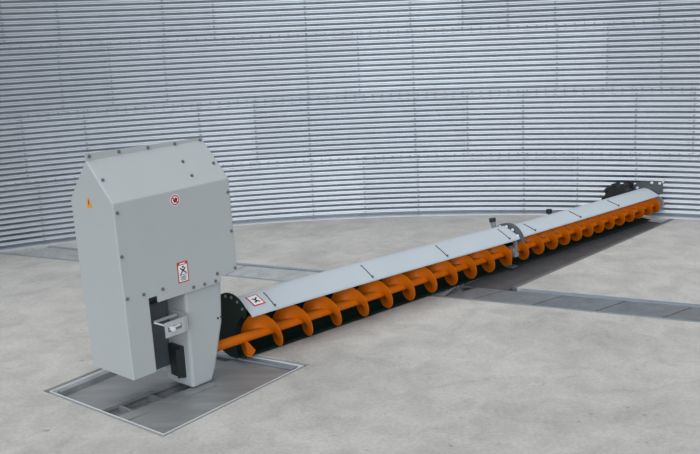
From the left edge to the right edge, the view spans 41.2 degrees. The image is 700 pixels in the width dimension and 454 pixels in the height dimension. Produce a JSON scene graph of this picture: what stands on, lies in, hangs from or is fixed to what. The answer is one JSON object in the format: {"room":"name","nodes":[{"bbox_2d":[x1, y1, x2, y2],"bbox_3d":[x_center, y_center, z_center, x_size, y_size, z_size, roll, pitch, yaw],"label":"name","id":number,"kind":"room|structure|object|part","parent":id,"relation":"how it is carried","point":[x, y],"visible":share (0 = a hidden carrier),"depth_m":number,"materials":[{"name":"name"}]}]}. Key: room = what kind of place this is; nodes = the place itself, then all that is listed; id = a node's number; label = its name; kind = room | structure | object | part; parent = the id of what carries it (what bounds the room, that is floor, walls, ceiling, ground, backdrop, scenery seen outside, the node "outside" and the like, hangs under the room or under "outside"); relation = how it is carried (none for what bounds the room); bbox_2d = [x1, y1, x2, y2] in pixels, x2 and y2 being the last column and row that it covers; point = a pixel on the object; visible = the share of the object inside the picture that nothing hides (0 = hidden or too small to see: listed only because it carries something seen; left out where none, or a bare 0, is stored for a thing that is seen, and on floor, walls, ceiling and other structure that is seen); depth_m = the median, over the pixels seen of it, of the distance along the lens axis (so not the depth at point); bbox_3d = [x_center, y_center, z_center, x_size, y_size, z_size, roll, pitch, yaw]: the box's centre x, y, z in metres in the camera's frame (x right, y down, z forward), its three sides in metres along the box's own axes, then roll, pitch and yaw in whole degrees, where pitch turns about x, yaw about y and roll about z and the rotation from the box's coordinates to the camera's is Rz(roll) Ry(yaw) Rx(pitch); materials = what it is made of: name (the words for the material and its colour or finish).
{"room":"farm building","nodes":[
{"label":"farm building","id":0,"kind":"room"},
{"bbox_2d":[0,0,699,251],"bbox_3d":[0.248,-1.183,7.654,18.093,3.880,7.929,-2,12,0],"label":"wall","id":1,"kind":"structure","parent":0,"point":[561,110],"depth_m":11.26,"materials":[{"name":"metal"}]},
{"bbox_2d":[0,215,699,453],"bbox_3d":[0.330,1.987,3.003,18.240,0.300,18.240,-2,12,0],"label":"floor","id":2,"kind":"structure","parent":0,"point":[428,374],"depth_m":6.74,"materials":[{"name":"concrete"}]},
{"bbox_2d":[49,350,303,436],"bbox_3d":[-1.250,1.185,6.689,1.263,0.194,1.376,7,15,36],"label":"floor plate","id":3,"kind":"object","parent":2,"relation":"in","point":[155,403],"depth_m":6.55,"materials":[{"name":"silver metal"}]},
{"bbox_3d":[-1.742,1.073,6.992,0.050,0.040,1.068,7,15,35],"label":"rail","id":4,"kind":"part","parent":3,"relation":"part of","materials":[{"name":"metal"}]},
{"bbox_2d":[71,137,236,386],"bbox_3d":[-1.290,0.274,6.437,0.563,1.721,0.958,8,18,42],"label":"housing","id":5,"kind":"object","parent":3,"relation":"on","point":[153,223],"visible":1,"depth_m":6.21,"materials":[{"name":"grey paint"}]},
{"bbox_3d":[-1.552,0.711,6.275,0.490,0.513,0.188,8,18,42],"label":"discharge leg","id":6,"kind":"part","parent":5,"relation":"part of","materials":[{"name":"grey metal"}]},
{"bbox_2d":[71,140,236,305],"bbox_3d":[-1.337,-0.068,6.382,0.495,0.953,0.977,9,17,42],"label":"hood","id":7,"kind":"object","parent":5,"relation":"attached to","point":[152,220],"depth_m":6.16,"materials":[{"name":"grey metal"}]},
{"bbox_2d":[66,357,255,415],"bbox_3d":[-1.415,1.174,6.828,0.864,0.168,1.296,8,16,39],"label":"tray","id":8,"kind":"object","parent":3,"relation":"on","point":[108,393],"depth_m":6.56,"materials":[{"name":"metal"}]},
{"bbox_3d":[-0.952,1.159,6.455,0.495,0.012,1.354,7,15,36],"label":"slide plate","id":9,"kind":"part","parent":3,"relation":"part of","materials":[{"name":"metal"}]},
{"bbox_3d":[-0.900,0.990,7.122,1.159,0.016,0.060,5,14,30],"label":"rail","id":10,"kind":"part","parent":3,"relation":"part of","materials":[{"name":"grey metal"}]},
{"bbox_2d":[47,246,460,289],"bbox_3d":[-1.256,0.407,9.868,5.102,0.058,0.045,4,14,26],"label":"rail","id":11,"kind":"object","parent":2,"relation":"attached to","point":[57,247],"visible":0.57,"depth_m":9.64,"materials":[{"name":"grey metal"}]},
{"bbox_2d":[26,248,78,259],"bbox_3d":[-3.178,0.326,10.543,1.030,0.020,0.396,4,14,26],"label":"sheet","id":12,"kind":"object","parent":11,"relation":"on","point":[47,252],"visible":0.5,"depth_m":10.62,"materials":[{"name":"grey metal"}]},
{"bbox_2d":[0,253,699,322],"bbox_3d":[0.761,0.651,8.405,10.774,0.058,0.045,4,14,26],"label":"rail","id":13,"kind":"object","parent":2,"relation":"attached to","point":[0,253],"visible":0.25,"depth_m":8.09,"materials":[{"name":"grey metal"}]},
{"bbox_2d":[224,265,244,274],"bbox_3d":[-1.946,0.407,9.951,1.690,0.020,0.396,4,14,26],"label":"sheet","id":14,"kind":"object","parent":13,"relation":"on","point":[238,266],"visible":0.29,"depth_m":9.70,"materials":[{"name":"grey metal"}]},
{"bbox_2d":[227,266,455,295],"bbox_3d":[-0.132,0.528,9.079,2.322,0.020,0.396,4,14,26],"label":"sheet","id":15,"kind":"object","parent":13,"relation":"on","point":[247,271],"visible":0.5,"depth_m":9.39,"materials":[{"name":"grey metal"}]},
{"bbox_2d":[447,287,503,298],"bbox_3d":[1.126,0.614,8.466,0.552,0.020,0.231,-11,15,-35],"label":"plank","id":16,"kind":"object","parent":13,"relation":"attached to","point":[474,293],"visible":0.86,"depth_m":8.47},
{"bbox_2d":[476,290,530,301],"bbox_3d":[1.369,0.633,8.350,0.552,0.020,0.231,-11,15,-35],"label":"plank","id":17,"kind":"object","parent":13,"relation":"attached to","point":[502,296],"visible":0.71,"depth_m":8.35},
{"bbox_2d":[504,293,562,304],"bbox_3d":[1.611,0.646,8.233,0.552,0.020,0.231,-11,15,-35],"label":"plank","id":18,"kind":"object","parent":13,"relation":"on","point":[533,298],"visible":0.79,"depth_m":8.23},
{"bbox_2d":[535,296,593,307],"bbox_3d":[1.855,0.665,8.117,0.552,0.020,0.231,-11,15,-35],"label":"plank","id":19,"kind":"object","parent":13,"relation":"on","point":[564,301],"visible":0.79,"depth_m":8.12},
{"bbox_2d":[565,298,624,310],"bbox_3d":[2.097,0.678,7.999,0.552,0.020,0.231,-11,15,-35],"label":"plank","id":20,"kind":"object","parent":13,"relation":"on","point":[595,304],"visible":0.79,"depth_m":8.00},
{"bbox_2d":[599,301,657,313],"bbox_3d":[2.340,0.697,7.883,0.552,0.020,0.231,-11,15,-35],"label":"plank","id":21,"kind":"object","parent":13,"relation":"on","point":[626,307],"visible":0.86,"depth_m":7.89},
{"bbox_2d":[664,308,699,320],"bbox_3d":[2.826,0.730,7.649,0.552,0.020,0.231,-11,15,-35],"label":"plank","id":22,"kind":"object","parent":13,"relation":"on","point":[692,313],"visible":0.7,"depth_m":7.64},
{"bbox_2d":[217,179,665,358],"bbox_3d":[1.208,0.188,9.046,6.476,0.514,0.717,-14,17,-42],"label":"unloading auger","id":23,"kind":"object","parent":2,"relation":"on","point":[259,321],"visible":0.99,"depth_m":8.15,"materials":[{"name":"orange paint"}]},
{"bbox_3d":[-0.882,0.730,6.979,0.050,0.503,0.424,-14,17,-42],"label":"plate","id":24,"kind":"part","parent":23,"relation":"part of","materials":[{"name":"black metal"}]},
{"bbox_3d":[2.158,-0.170,10.083,0.059,0.045,0.059,-7,13,-20],"label":"adjusting knob","id":25,"kind":"part","parent":23,"relation":"part of","materials":[{"name":"black plastic"}]},
{"bbox_3d":[3.514,-0.428,11.015,0.012,0.262,0.415,-14,17,-42],"label":"wall plate","id":26,"kind":"part","parent":23,"relation":"part of","materials":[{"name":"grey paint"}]},
{"bbox_2d":[512,219,673,290],"bbox_3d":[2.682,0.259,9.825,0.050,0.058,3.492,9,17,41],"label":"rail","id":27,"kind":"object","parent":2,"relation":"attached to","point":[514,288],"visible":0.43,"depth_m":9.52,"materials":[{"name":"metal"}]},
{"bbox_2d":[521,288,699,307],"bbox_3d":[3.684,0.738,7.484,4.707,0.058,0.060,4,14,26],"label":"rail","id":28,"kind":"object","parent":2,"relation":"attached to","point":[522,289],"visible":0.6,"depth_m":8.13,"materials":[{"name":"grey metal"}]},
{"bbox_2d":[631,304,690,317],"bbox_3d":[2.583,0.710,7.766,0.552,0.020,0.231,-11,15,-35],"label":"plank","id":29,"kind":"object","parent":28,"relation":"on","point":[660,310],"visible":0.86,"depth_m":7.77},
{"bbox_3d":[2.232,0.232,10.030,2.324,0.058,2.539,-2,12,0],"label":"rail","id":30,"kind":"object","parent":2,"relation":"attached to","visible":0},
{"bbox_2d":[463,257,571,290],"bbox_3d":[1.659,0.459,9.066,0.410,0.020,1.332,9,17,41],"label":"sheet","id":31,"kind":"object","parent":30,"relation":"on","point":[506,279],"visible":0.86,"depth_m":9.01,"materials":[{"name":"grey metal"}]},
{"bbox_2d":[544,237,620,260],"bbox_3d":[2.473,0.232,9.946,0.410,0.020,1.092,9,17,41],"label":"sheet","id":32,"kind":"object","parent":30,"relation":"on","point":[573,253],"visible":0.57,"depth_m":9.86,"materials":[{"name":"grey metal"}]},
{"bbox_2d":[602,221,659,239],"bbox_3d":[3.183,0.033,10.713,0.410,0.020,1.021,9,17,41],"label":"sheet","id":33,"kind":"object","parent":30,"relation":"on","point":[622,234],"visible":0.36,"depth_m":10.61,"materials":[{"name":"grey metal"}]}
]}

